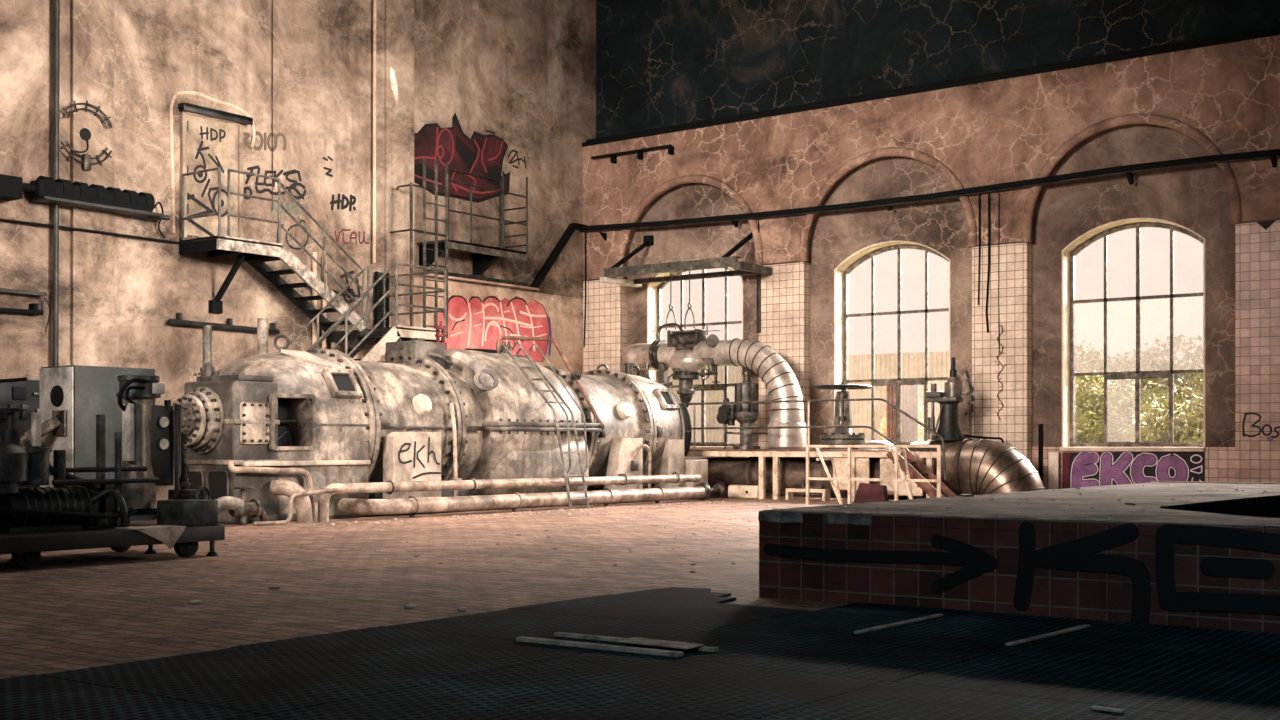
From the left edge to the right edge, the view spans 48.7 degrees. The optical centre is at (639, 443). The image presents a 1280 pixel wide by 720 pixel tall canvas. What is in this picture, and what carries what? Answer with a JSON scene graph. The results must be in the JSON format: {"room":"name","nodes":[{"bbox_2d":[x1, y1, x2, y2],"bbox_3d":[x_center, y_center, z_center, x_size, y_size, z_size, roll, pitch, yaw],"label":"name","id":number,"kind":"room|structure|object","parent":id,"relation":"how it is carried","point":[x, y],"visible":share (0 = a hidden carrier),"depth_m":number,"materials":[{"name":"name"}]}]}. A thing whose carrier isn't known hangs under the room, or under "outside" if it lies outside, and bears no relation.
{"room":"power station hall","nodes":[
{"label":"power station hall","id":0,"kind":"room"},
{"bbox_2d":[0,0,595,507],"bbox_3d":[-9.096,-4.800,20.213,0.678,11.600,27.800,0,0,37],"label":"wall","id":1,"kind":"structure","parent":0,"point":[508,87],"depth_m":24.15,"materials":[{"name":"paint"}]},
{"bbox_2d":[0,288,50,332],"bbox_3d":[-8.876,-1.884,19.846,0.170,0.572,1.274,0,0,37],"label":"wall rack","id":2,"kind":"object","parent":1,"relation":"attached to","point":[33,308],"visible":1,"depth_m":20.05,"materials":[{"name":"metal"}]},
{"bbox_2d":[0,174,169,237],"bbox_3d":[-8.083,-3.502,20.682,0.374,0.625,2.859,0,0,37],"label":"heater","id":3,"kind":"object","parent":1,"relation":"attached to","point":[44,189],"visible":1,"depth_m":20.51,"materials":[{"name":"black paint"}]},
{"bbox_2d":[61,100,112,170],"bbox_3d":[-8.143,-4.536,20.807,0.100,1.032,0.828,0,0,37],"label":"ring fitting","id":4,"kind":"object","parent":1,"relation":"attached to","point":[85,134],"visible":1,"depth_m":20.78,"materials":[{"name":"metal"}]},
{"bbox_2d":[0,218,179,243],"bbox_3d":[-8.140,-3.145,20.861,0.120,0.048,3.183,0,0,37],"label":"cable","id":5,"kind":"object","parent":1,"relation":"attached to","point":[1,219],"visible":1,"depth_m":20.83,"materials":[{"name":"black paint"}]},
{"bbox_2d":[71,0,113,366],"bbox_3d":[-8.112,-4.800,20.959,0.070,11.600,0.670,0,0,37],"label":"wall pillar","id":6,"kind":"structure","parent":1,"relation":"attached to","point":[92,21],"depth_m":20.93,"materials":[{"name":"paint"}]},
{"bbox_2d":[178,102,252,237],"bbox_3d":[-6.791,-4.295,22.662,0.160,2.090,1.320,0,0,37],"label":"door","id":7,"kind":"structure","parent":1,"relation":"in","point":[210,138],"depth_m":22.60,"materials":[{"name":"beige paint"}]},
{"bbox_2d":[178,102,252,124],"bbox_3d":[-6.791,-5.280,22.662,0.160,0.120,1.320,0,0,37],"label":"hood","id":8,"kind":"object","parent":7,"relation":"attached to","point":[198,112],"depth_m":22.57,"materials":[{"name":"metal"}]},
{"bbox_2d":[168,313,279,334],"bbox_3d":[-6.686,-1.939,22.783,0.125,0.223,2.101,0,0,37],"label":"pipe","id":9,"kind":"object","parent":1,"relation":"attached to","point":[229,325],"visible":1,"depth_m":22.70,"materials":[{"name":"metal"}]},
{"bbox_2d":[272,0,272,210],"bbox_3d":[-6.140,-7.200,23.624,0.016,6.600,0.015,0,0,37],"label":"wire","id":10,"kind":"object","parent":1,"relation":"attached to","point":[272,0],"visible":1,"depth_m":23.61,"materials":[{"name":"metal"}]},
{"bbox_2d":[339,340,384,361],"bbox_3d":[-4.804,-0.450,25.465,0.012,2.900,1.950,0,0,37],"label":"trim","id":11,"kind":"structure","parent":1,"relation":"attached to","point":[360,355],"depth_m":25.24,"materials":[{"name":"paint"}]},
{"bbox_2d":[373,0,375,262],"bbox_3d":[-4.765,-6.875,25.392,0.060,7.250,0.077,0,0,37],"label":"conduit","id":12,"kind":"object","parent":1,"relation":"attached to","point":[374,1],"visible":1,"depth_m":25.36,"materials":[{"name":"metal"}]},
{"bbox_2d":[375,271,388,327],"bbox_3d":[-4.659,-2.525,25.532,0.055,1.150,0.310,0,0,37],"label":"ladder","id":13,"kind":"object","parent":1,"relation":"attached to","point":[379,286],"visible":0.68,"depth_m":25.51,"materials":[{"name":"metal"}]},
{"bbox_2d":[384,0,413,360],"bbox_3d":[-4.416,-4.800,25.955,0.050,11.600,0.700,0,0,37],"label":"trim","id":14,"kind":"structure","parent":1,"relation":"attached to","point":[398,14],"depth_m":25.90,"materials":[{"name":"paint"}]},
{"bbox_2d":[390,157,447,338],"bbox_3d":[-4.146,-3.575,25.985,0.772,3.250,0.970,0,0,37],"label":"ladder","id":15,"kind":"object","parent":1,"relation":"attached to","point":[411,184],"visible":0.83,"depth_m":25.77,"materials":[{"name":"grey metal"}]},
{"bbox_2d":[417,169,527,274],"bbox_3d":[-3.209,-4.329,27.388,0.780,1.978,2.300,0,0,37],"label":"balcony","id":16,"kind":"object","parent":1,"relation":"attached to","point":[483,257],"visible":0.94,"depth_m":27.50,"materials":[{"name":"black paint"}]},
{"bbox_2d":[414,277,582,374],"bbox_3d":[-2.826,-1.075,28.542,0.020,4.150,5.350,0,0,37],"label":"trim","id":17,"kind":"structure","parent":1,"relation":"attached to","point":[565,313],"depth_m":29.79,"materials":[{"name":"paint"}]},
{"bbox_2d":[427,223,586,290],"bbox_3d":[-2.597,-3.957,28.733,0.120,1.566,4.730,0,0,37],"label":"cable tray","id":18,"kind":"object","parent":1,"relation":"attached to","point":[572,227],"visible":0.96,"depth_m":29.26,"materials":[{"name":"black paint"}]},
{"bbox_2d":[584,232,585,346],"bbox_3d":[-1.196,-3.360,30.620,0.072,2.521,0.038,0,0,37],"label":"cable","id":19,"kind":"object","parent":18,"relation":"hanging from","point":[585,232],"visible":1,"depth_m":30.60,"materials":[{"name":"rubber"}]},
{"bbox_2d":[0,495,894,678],"bbox_3d":[1.050,1.150,12.807,27.000,0.300,28.000,0,0,37],"label":"floor","id":20,"kind":"structure","parent":0,"point":[80,608],"depth_m":10.75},
{"bbox_2d":[0,380,39,487],"bbox_3d":[-9.019,0.050,19.459,0.380,1.900,1.880,0,0,37],"label":"machine","id":21,"kind":"object","parent":20,"relation":"on","point":[20,394],"visible":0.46,"depth_m":19.72,"materials":[{"name":"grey metal"}]},
{"bbox_2d":[53,0,59,365],"bbox_3d":[-8.424,-4.750,20.412,0.080,11.500,0.116,0,0,37],"label":"pipe","id":22,"kind":"object","parent":20,"relation":"on","point":[56,2],"visible":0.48,"depth_m":20.38,"materials":[{"name":"metal"}]},
{"bbox_2d":[20,365,154,520],"bbox_3d":[-7.138,0.010,18.034,0.780,1.980,1.666,0,0,37],"label":"tall cabinet","id":23,"kind":"object","parent":20,"relation":"on","point":[71,396],"visible":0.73,"depth_m":17.72,"materials":[{"name":"metal"}]},
{"bbox_2d":[50,385,63,406],"bbox_3d":[-7.317,-0.600,17.710,0.280,0.280,0.060,0,0,37],"label":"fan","id":24,"kind":"object","parent":23,"relation":"attached to","point":[56,391],"depth_m":17.68,"materials":[{"name":"black paint"}]},
{"bbox_2d":[0,374,224,568],"bbox_3d":[-5.371,0.190,11.531,1.310,1.620,4.097,0,0,37],"label":"wheeled skid","id":25,"kind":"object","parent":20,"relation":"on","point":[75,513],"visible":0.98,"depth_m":12.28,"materials":[{"name":"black metal"}]},
{"bbox_2d":[115,525,185,548],"bbox_3d":[-4.232,0.811,12.220,0.318,0.189,0.504,0,0,37],"label":"sheet","id":26,"kind":"object","parent":25,"relation":"hanging from","point":[169,535],"visible":1,"depth_m":12.17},
{"bbox_2d":[0,674,258,719],"bbox_3d":[-2.280,0.990,5.189,1.494,0.017,0.995,0,0,37],"label":"floor grate","id":27,"kind":"object","parent":20,"relation":"on","point":[26,697],"visible":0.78,"depth_m":5.33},
{"bbox_2d":[215,487,268,525],"bbox_3d":[-4.940,0.775,17.320,0.240,0.492,0.978,0,0,37],"label":"valve","id":28,"kind":"object","parent":20,"relation":"on","point":[237,507],"visible":0.84,"depth_m":17.34,"materials":[{"name":"paint"}]},
{"bbox_2d":[41,648,456,714],"bbox_3d":[-1.660,0.990,5.974,1.494,0.017,0.995,0,0,37],"label":"floor grate","id":29,"kind":"object","parent":20,"relation":"on","point":[258,682],"visible":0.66,"depth_m":5.92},
{"bbox_2d":[228,460,316,520],"bbox_3d":[-4.640,0.602,17.902,0.130,0.804,1.284,0,0,40],"label":"pipe","id":30,"kind":"object","parent":20,"relation":"on","point":[267,470],"visible":0.95,"depth_m":17.96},
{"bbox_2d":[270,480,312,522],"bbox_3d":[-4.421,0.731,17.935,0.519,0.557,0.262,0,0,-1],"label":"pipe","id":31,"kind":"object","parent":20,"relation":"on","point":[303,506],"visible":0.87,"depth_m":17.86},
{"bbox_2d":[252,487,342,525],"bbox_3d":[-4.260,0.775,17.684,0.052,0.442,1.402,0,0,37],"label":"pipe","id":32,"kind":"object","parent":20,"relation":"on","point":[290,505],"visible":1,"depth_m":17.56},
{"bbox_2d":[312,252,316,344],"bbox_3d":[-5.600,-1.150,24.318,0.080,4.300,0.076,0,0,37],"label":"riser pipe","id":33,"kind":"object","parent":20,"relation":"on","point":[314,254],"visible":0.34,"depth_m":24.29,"materials":[{"name":"metal"}]},
{"bbox_2d":[322,256,326,348],"bbox_3d":[-5.468,-1.125,24.495,0.080,4.250,0.076,0,0,37],"label":"riser pipe","id":34,"kind":"object","parent":20,"relation":"on","point":[324,303],"visible":0.16,"depth_m":24.46,"materials":[{"name":"metal"}]},
{"bbox_2d":[289,261,446,361],"bbox_3d":[-5.312,-1.023,23.295,1.722,4.045,4.285,0,0,37],"label":"stair","id":35,"kind":"structure","parent":20,"relation":"on","point":[381,336],"depth_m":23.72,"materials":[{"name":"metal"}]},
{"bbox_2d":[179,167,366,335],"bbox_3d":[-5.925,-3.053,23.123,1.002,2.374,3.053,0,0,37],"label":"stair","id":36,"kind":"structure","parent":35,"relation":"on","point":[255,253],"depth_m":22.73,"materials":[{"name":"metal"}]},
{"bbox_2d":[230,626,597,677],"bbox_3d":[-1.088,0.990,6.794,1.494,0.017,0.995,0,0,37],"label":"floor grate","id":37,"kind":"object","parent":20,"relation":"on","point":[396,648],"visible":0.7,"depth_m":6.72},
{"bbox_2d":[155,318,707,523],"bbox_3d":[-2.848,-0.435,22.288,2.600,2.970,11.020,0,0,37],"label":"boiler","id":38,"kind":"object","parent":20,"relation":"on","point":[429,411],"visible":0.8,"depth_m":20.19,"materials":[{"name":"paint"}]},
{"bbox_2d":[179,352,368,515],"bbox_3d":[-5.057,-0.170,19.345,2.180,2.240,1.580,0,0,37],"label":"exhaust hood","id":39,"kind":"object","parent":38,"relation":"attached to","point":[321,400],"depth_m":18.81,"materials":[{"name":"paint"}]},
{"bbox_2d":[240,460,370,519],"bbox_3d":[-4.800,0.610,18.818,1.280,0.780,2.080,0,0,37],"label":"pipe","id":40,"kind":"object","parent":38,"relation":"attached to","point":[323,473],"depth_m":18.41,"materials":[{"name":"metal"}]},
{"bbox_2d":[496,336,604,428],"bbox_3d":[-1.516,-1.016,23.350,1.783,1.548,0.832,0,0,-10],"label":"pipe rail","id":41,"kind":"object","parent":38,"relation":"attached to","point":[575,376],"visible":1,"depth_m":23.38,"materials":[{"name":"metal"}]},
{"bbox_2d":[224,500,786,572],"bbox_3d":[0.930,0.992,17.907,7.957,0.016,13.110,0,0,37],"label":"debris","id":42,"kind":"object","parent":20,"relation":"on","point":[349,524],"visible":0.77,"depth_m":17.91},
{"bbox_2d":[318,472,700,521],"bbox_3d":[-1.539,0.745,21.567,0.192,0.509,8.618,0,0,37],"label":"pipe","id":43,"kind":"object","parent":20,"relation":"on","point":[389,487],"visible":0.95,"depth_m":20.48,"materials":[{"name":"metal"}]},
{"bbox_2d":[338,482,725,517],"bbox_3d":[-1.097,0.838,21.985,0.582,0.325,8.620,0,0,39],"label":"pipe","id":44,"kind":"object","parent":20,"relation":"on","point":[411,505],"visible":1,"depth_m":20.80,"materials":[{"name":"metal"}]},
{"bbox_2d":[498,342,589,508],"bbox_3d":[-1.452,-0.308,22.251,1.554,2.628,0.724,0,0,37],"label":"access ladder","id":45,"kind":"object","parent":20,"relation":"on","point":[530,359],"visible":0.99,"depth_m":22.11,"materials":[{"name":"grey metal"}]},
{"bbox_2d":[390,609,719,649],"bbox_3d":[-0.434,0.980,7.554,1.579,0.037,0.995,0,0,37],"label":"floor grate","id":46,"kind":"object","parent":20,"relation":"on","point":[509,624],"depth_m":7.56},
{"bbox_2d":[516,636,683,656],"bbox_3d":[-0.207,0.969,6.770,0.951,0.020,0.050,0,0,34],"label":"wooden strip","id":47,"kind":"object","parent":46,"relation":"on","point":[659,652],"visible":1,"depth_m":6.73,"materials":[{"name":"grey wood"}]},
{"bbox_2d":[616,637,704,648],"bbox_3d":[0.095,0.954,6.774,0.420,0.008,0.150,0,0,37],"label":"wooden board","id":48,"kind":"object","parent":46,"relation":"on","point":[634,640],"visible":1,"depth_m":6.74,"materials":[{"name":"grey wood"}]},
{"bbox_2d":[508,594,808,627],"bbox_3d":[0.104,0.990,8.400,1.494,0.017,0.995,0,0,37],"label":"floor grate","id":49,"kind":"object","parent":20,"relation":"on","point":[661,610],"visible":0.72,"depth_m":8.33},
{"bbox_2d":[614,587,735,602],"bbox_3d":[0.355,0.990,9.276,0.794,0.016,0.700,0,0,37],"label":"floor grate","id":50,"kind":"object","parent":20,"relation":"on","point":[679,593],"visible":0.93,"depth_m":9.23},
{"bbox_2d":[708,479,726,497],"bbox_3d":[1.346,0.830,26.461,0.600,0.340,0.140,0,0,37],"label":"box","id":51,"kind":"object","parent":20,"relation":"on","point":[711,483],"visible":0.38,"depth_m":26.34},
{"bbox_2d":[728,485,758,498],"bbox_3d":[1.935,0.880,26.030,0.660,0.240,0.210,0,0,37],"label":"plinth block","id":52,"kind":"object","parent":20,"relation":"on","point":[734,491],"visible":0.98,"depth_m":25.94,"materials":[{"name":"beige paint"}]},
{"bbox_2d":[607,628,986,681],"bbox_3d":[0.737,0.980,6.686,1.494,0.037,0.995,0,0,37],"label":"floor grate","id":53,"kind":"object","parent":20,"relation":"on","point":[884,662],"depth_m":6.59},
{"bbox_2d":[786,480,829,500],"bbox_3d":[2.998,0.820,25.247,0.800,0.360,0.200,0,0,37],"label":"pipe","id":54,"kind":"object","parent":20,"relation":"on","point":[815,489],"visible":0.97,"depth_m":25.16,"materials":[{"name":"metal"}]},
{"bbox_2d":[685,398,946,501],"bbox_3d":[3.133,0.105,25.664,5.820,1.790,1.370,0,0,37],"label":"gallery","id":55,"kind":"object","parent":20,"relation":"on","point":[860,467],"visible":0.79,"depth_m":24.79,"materials":[{"name":"beige paint"}]},
{"bbox_2d":[622,338,806,449],"bbox_3d":[1.538,-0.965,27.912,4.380,2.133,1.560,0,0,37],"label":"pipe","id":56,"kind":"object","parent":55,"relation":"on","point":[781,383],"visible":0.92,"depth_m":26.49,"materials":[{"name":"metal"}]},
{"bbox_2d":[646,323,719,406],"bbox_3d":[0.919,-1.561,27.803,1.785,1.682,0.674,0,0,37],"label":"control valve","id":57,"kind":"object","parent":56,"relation":"attached to","point":[686,367],"visible":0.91,"depth_m":27.63,"materials":[{"name":"metal"}]},
{"bbox_2d":[716,367,767,448],"bbox_3d":[1.988,-0.680,26.781,0.950,1.560,0.560,0,0,37],"label":"valve actuator","id":58,"kind":"object","parent":55,"relation":"on","point":[746,415],"visible":0.93,"depth_m":26.67,"materials":[{"name":"grey metal"}]},
{"bbox_2d":[814,382,871,449],"bbox_3d":[3.666,-0.510,25.561,1.056,1.220,1.056,0,0,37],"label":"valve","id":59,"kind":"object","parent":55,"relation":"on","point":[840,436],"visible":0.79,"depth_m":25.40,"materials":[{"name":"grey metal"}]},
{"bbox_2d":[858,440,894,449],"bbox_3d":[4.209,0.018,25.033,0.680,0.170,0.680,0,0,37],"label":"dome cover","id":60,"kind":"object","parent":55,"relation":"on","point":[876,442],"visible":0.8,"depth_m":24.81,"materials":[{"name":"metal"}]},
{"bbox_2d":[643,434,1044,499],"bbox_3d":[3.471,0.433,25.822,8.178,1.266,1.456,0,0,37],"label":"duct","id":61,"kind":"object","parent":20,"relation":"on","point":[982,466],"visible":0.6,"depth_m":23.79,"materials":[{"name":"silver metal"}]},
{"bbox_2d":[925,357,970,440],"bbox_3d":[5.301,-0.770,24.222,0.781,1.420,0.600,0,0,37],"label":"valve actuator","id":62,"kind":"object","parent":61,"relation":"on","point":[948,428],"visible":0.92,"depth_m":24.10,"materials":[{"name":"metal"}]},
{"bbox_2d":[853,483,888,502],"bbox_3d":[3.897,0.830,23.858,0.600,0.340,0.140,0,0,37],"label":"box","id":63,"kind":"object","parent":20,"relation":"on","point":[866,492],"visible":0.81,"depth_m":23.79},
{"bbox_2d":[806,445,940,504],"bbox_3d":[3.836,0.511,22.753,2.364,0.993,0.537,0,0,37],"label":"fence","id":64,"kind":"object","parent":20,"relation":"on","point":[896,450],"visible":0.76,"depth_m":22.70,"materials":[{"name":"beige paint"}]},
{"bbox_2d":[719,610,1056,652],"bbox_3d":[1.309,0.990,7.506,1.494,0.017,0.995,0,0,37],"label":"floor grate","id":65,"kind":"object","parent":20,"relation":"on","point":[973,637],"visible":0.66,"depth_m":7.44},
{"bbox_2d":[854,614,942,633],"bbox_3d":[1.415,0.973,7.675,0.030,0.012,0.971,0,0,38],"label":"wooden strip","id":66,"kind":"object","parent":65,"relation":"on","point":[934,615],"visible":1,"depth_m":7.62,"materials":[{"name":"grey wood"}]},
{"bbox_2d":[886,448,956,497],"bbox_3d":[4.639,0.550,23.096,1.104,0.981,0.540,0,0,37],"label":"steps","id":67,"kind":"structure","parent":20,"relation":"on","point":[917,469],"depth_m":23.09,"materials":[{"name":"metal"}]},
{"bbox_2d":[816,602,1097,630],"bbox_3d":[1.793,0.990,8.109,1.494,0.017,0.540,0,0,37],"label":"floor grate","id":68,"kind":"object","parent":20,"relation":"on","point":[953,615],"visible":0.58,"depth_m":8.09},
{"bbox_2d":[760,681,1232,719],"bbox_3d":[1.321,0.984,5.006,1.494,0.029,0.995,0,0,37],"label":"floor grate","id":69,"kind":"object","parent":20,"relation":"on","point":[886,700],"depth_m":5.24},
{"bbox_2d":[758,481,1279,633],"bbox_3d":[7.208,0.730,9.705,9.785,0.628,8.442,0,0,37],"label":"plinth","id":70,"kind":"object","parent":20,"relation":"on","point":[1150,563],"visible":0.98,"depth_m":8.29,"materials":[{"name":"brown tile"}]},
{"bbox_2d":[1049,452,1058,489],"bbox_3d":[7.192,0.570,24.581,0.170,0.860,0.030,0,0,37],"label":"board","id":71,"kind":"object","parent":20,"relation":"on","point":[1053,456],"visible":0.64,"depth_m":24.57,"materials":[{"name":"beige paint"}]},
{"bbox_2d":[842,484,1265,519],"bbox_3d":[5.982,0.425,10.608,6.427,0.012,8.054,0,0,37],"label":"crumbs","id":72,"kind":"object","parent":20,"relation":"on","point":[1134,484],"visible":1,"depth_m":10.75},
{"bbox_2d":[895,653,1279,719],"bbox_3d":[1.941,0.990,5.792,1.494,0.017,0.995,0,0,37],"label":"floor grate","id":73,"kind":"object","parent":20,"relation":"on","point":[1162,690],"visible":0.83,"depth_m":5.74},
{"bbox_2d":[984,630,1279,679],"bbox_3d":[2.513,0.990,6.612,1.494,0.017,0.995,0,0,37],"label":"floor grate","id":74,"kind":"object","parent":20,"relation":"on","point":[1262,662],"visible":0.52,"depth_m":6.65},
{"bbox_2d":[1005,624,1090,645],"bbox_3d":[2.092,0.973,7.216,0.030,0.012,0.940,0,0,41],"label":"wooden strip","id":75,"kind":"object","parent":74,"relation":"on","point":[1029,639],"visible":1,"depth_m":7.18,"materials":[{"name":"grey wood"}]},
{"bbox_2d":[1076,620,1279,647],"bbox_3d":[2.998,0.990,7.215,1.494,0.017,0.540,0,0,37],"label":"floor grate","id":76,"kind":"object","parent":20,"relation":"on","point":[1103,627],"visible":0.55,"depth_m":7.32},
{"bbox_2d":[1160,495,1279,517],"bbox_3d":[4.318,0.425,10.240,0.888,0.008,4.557,0,0,24],"label":"hole","id":77,"kind":"object","parent":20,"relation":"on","point":[1265,506],"visible":1,"depth_m":9.52,"materials":[{"name":"black"}]},
{"bbox_2d":[684,271,694,328],"bbox_3d":[0.975,-2.845,27.807,0.119,1.150,0.226,0,0,-29],"label":"hook","id":78,"kind":"object","parent":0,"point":[689,275],"visible":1,"depth_m":27.80,"materials":[{"name":"metal"}]},
{"bbox_2d":[583,35,1279,488],"bbox_3d":[8.821,-2.725,23.612,25.400,7.450,0.785,0,0,37],"label":"wall","id":79,"kind":"structure","parent":0,"point":[1220,99],"depth_m":25.14,"materials":[{"name":"paint"}]},
{"bbox_2d":[582,277,627,372],"bbox_3d":[-0.758,-1.278,30.481,1.030,4.555,0.272,0,0,37],"label":"trim","id":80,"kind":"structure","parent":79,"relation":"attached to","point":[606,303],"depth_m":30.32,"materials":[{"name":"beige tile"}]},
{"bbox_2d":[591,144,673,163],"bbox_3d":[-0.163,-6.075,29.798,2.100,0.190,0.160,0,0,37],"label":"wall bracket","id":81,"kind":"object","parent":79,"relation":"attached to","point":[613,156],"visible":1,"depth_m":29.68,"materials":[{"name":"metal"}]},
{"bbox_2d":[600,232,771,287],"bbox_3d":[0.968,-3.850,28.435,3.360,1.100,1.500,0,0,37],"label":"canopy","id":82,"kind":"object","parent":79,"relation":"attached to","point":[742,268],"visible":0.95,"depth_m":28.11,"materials":[{"name":"grey metal"}]},
{"bbox_2d":[647,259,742,449],"bbox_3d":[1.221,-1.850,29.397,2.400,3.950,0.547,0,0,37],"label":"window","id":83,"kind":"structure","parent":79,"relation":"in","point":[654,290],"depth_m":29.57,"materials":[{"name":"beige paint"}]},
{"bbox_2d":[757,274,760,332],"bbox_3d":[2.352,-2.860,27.985,0.080,1.320,0.046,0,0,37],"label":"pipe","id":84,"kind":"object","parent":79,"relation":"attached to","point":[758,275],"visible":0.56,"depth_m":27.96,"materials":[{"name":"metal"}]},
{"bbox_2d":[759,261,810,495],"bbox_3d":[2.835,-1.278,27.814,1.040,4.555,0.272,0,0,37],"label":"trim","id":85,"kind":"structure","parent":79,"relation":"attached to","point":[785,293],"depth_m":27.62,"materials":[{"name":"beige tile"}]},
{"bbox_2d":[834,240,949,448],"bbox_3d":[4.819,-1.850,26.727,2.400,3.950,0.547,0,0,37],"label":"window","id":86,"kind":"structure","parent":79,"relation":"in","point":[841,272],"depth_m":27.01,"materials":[{"name":"glass"}]},
{"bbox_2d":[580,149,1279,239],"bbox_3d":[5.949,-4.526,25.265,17.982,0.353,0.255,0,0,37],"label":"pipe","id":87,"kind":"object","parent":79,"relation":"attached to","point":[1272,154],"visible":1,"depth_m":25.29,"materials":[{"name":"metal"}]},
{"bbox_2d":[978,194,979,304],"bbox_3d":[6.043,-3.465,25.223,0.048,1.970,0.034,0,0,37],"label":"hanging cable","id":88,"kind":"object","parent":87,"relation":"hanging from","point":[978,194],"visible":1,"depth_m":25.21,"materials":[{"name":"rubber"}]},
{"bbox_2d":[985,193,989,332],"bbox_3d":[6.176,-3.214,25.124,0.086,2.472,0.041,0,0,37],"label":"hanging cable","id":89,"kind":"object","parent":87,"relation":"hanging from","point":[988,193],"visible":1,"depth_m":25.10,"materials":[{"name":"rubber"}]},
{"bbox_2d":[582,26,1279,146],"bbox_3d":[8.896,-6.535,23.463,25.100,0.170,0.535,0,0,37],"label":"trim","id":90,"kind":"structure","parent":79,"relation":"on","point":[1271,31],"depth_m":25.53,"materials":[{"name":"black paint"}]},
{"bbox_2d":[964,370,973,426],"bbox_3d":[5.898,-0.815,25.321,0.188,1.030,0.044,0,0,37],"label":"greens","id":91,"kind":"object","parent":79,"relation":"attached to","point":[966,371],"visible":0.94,"depth_m":25.32,"materials":[{"name":"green plant"}]},
{"bbox_2d":[998,200,999,353],"bbox_3d":[6.352,-3.025,25.018,0.034,2.850,0.022,0,0,37],"label":"hanging cable","id":92,"kind":"object","parent":79,"relation":"hanging from","point":[998,200],"visible":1,"depth_m":25.02,"materials":[{"name":"rubber"}]},
{"bbox_2d":[995,324,1005,419],"bbox_3d":[6.370,-1.268,24.988,0.234,1.708,0.060,0,0,37],"label":"dry creeper","id":93,"kind":"object","parent":79,"relation":"attached to","point":[998,324],"visible":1,"depth_m":25.00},
{"bbox_2d":[972,241,1032,463],"bbox_3d":[6.433,-1.278,25.144,1.040,4.555,0.272,0,0,37],"label":"tiled pillar","id":94,"kind":"structure","parent":79,"relation":"attached to","point":[1014,427],"depth_m":24.98,"materials":[{"name":"beige tile"}]},
{"bbox_2d":[1038,424,1042,483],"bbox_3d":[7.029,0.225,24.805,0.060,1.150,0.075,0,0,37],"label":"steel post","id":95,"kind":"object","parent":79,"relation":"attached to","point":[1040,426],"visible":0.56,"depth_m":24.78,"materials":[{"name":"metal"}]},
{"bbox_2d":[1060,218,1204,451],"bbox_3d":[8.416,-1.850,24.057,2.400,3.950,0.547,0,0,37],"label":"window","id":96,"kind":"structure","parent":79,"relation":"in","point":[1116,424],"depth_m":24.37,"materials":[{"name":"beige paint"}]},
{"bbox_2d":[1032,447,1234,489],"bbox_3d":[8.309,0.525,23.913,3.456,0.950,0.017,0,0,37],"label":"trim","id":97,"kind":"structure","parent":79,"relation":"attached to","point":[1219,461],"depth_m":23.14,"materials":[{"name":"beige tile"}]},
{"bbox_2d":[1235,218,1279,482],"bbox_3d":[10.030,-1.278,22.474,1.040,4.555,0.272,0,0,37],"label":"tiled pillar","id":98,"kind":"structure","parent":79,"relation":"attached to","point":[1257,249],"depth_m":22.47,"materials":[{"name":"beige tile"}]},
{"bbox_2d":[596,0,1279,137],"bbox_3d":[9.013,-8.500,23.871,25.400,4.200,0.340,0,0,37],"label":"wall","id":99,"kind":"structure","parent":0,"point":[660,63],"depth_m":27.57,"materials":[{"name":"paint"}]},
{"label":"outside","id":100,"kind":"structure","parent":0,"visible":0},
{"bbox_3d":[19.888,1.300,59.162,80.000,0.200,69.100,0,0,37],"label":"ground","id":101,"kind":"structure","parent":100,"visible":0},
{"bbox_2d":[668,351,948,443],"bbox_3d":[3.232,-0.700,46.033,16.900,3.800,4.040,0,0,37],"label":"building","id":102,"kind":"structure","parent":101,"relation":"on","point":[913,364],"depth_m":41.12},
{"bbox_2d":[879,399,923,440],"bbox_3d":[5.360,0.143,28.542,1.239,2.120,0.681,0,0,37],"label":"bush","id":103,"kind":"object","parent":101,"relation":"on","point":[883,424],"visible":0.09,"depth_m":28.52,"materials":[{"name":"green plant"}]},
{"bbox_2d":[886,385,918,441],"bbox_3d":[5.155,-0.025,27.818,0.700,2.450,0.070,0,0,37],"label":"sheet","id":104,"kind":"object","parent":101,"relation":"on","point":[891,391],"visible":0.12,"depth_m":27.89,"materials":[{"name":"beige paint"}]},
{"bbox_2d":[1075,344,1177,442],"bbox_3d":[14.274,-0.909,42.861,4.706,4.255,4.431,0,0,37],"label":"tree","id":105,"kind":"object","parent":101,"relation":"on","point":[1077,366],"visible":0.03,"depth_m":42.00,"materials":[{"name":"green plant"}]},
{"bbox_2d":[1075,369,1200,442],"bbox_3d":[10.446,-0.197,29.952,3.039,2.830,2.469,0,0,37],"label":"leafy bush","id":106,"kind":"object","parent":101,"relation":"on","point":[1095,412],"visible":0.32,"depth_m":29.84,"materials":[{"name":"green plant"}]},
{"bbox_2d":[1075,339,1201,442],"bbox_3d":[10.890,-0.613,32.990,4.258,3.662,3.122,0,0,37],"label":"leafy bush","id":107,"kind":"object","parent":101,"relation":"on","point":[1164,365],"visible":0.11,"depth_m":32.25,"materials":[{"name":"green plant"}]},
{"bbox_2d":[1121,334,1202,432],"bbox_3d":[15.757,-0.936,37.731,5.780,4.308,3.807,0,0,34],"label":"tree","id":108,"kind":"object","parent":101,"relation":"on","point":[1198,352],"visible":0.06,"depth_m":38.31,"materials":[{"name":"green plant"}]},
{"bbox_2d":[1126,373,1202,442],"bbox_3d":[10.722,-0.060,26.348,2.840,2.553,2.401,0,0,37],"label":"leafy bush","id":109,"kind":"object","parent":101,"relation":"on","point":[1187,427],"visible":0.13,"depth_m":26.05,"materials":[{"name":"green plant"}]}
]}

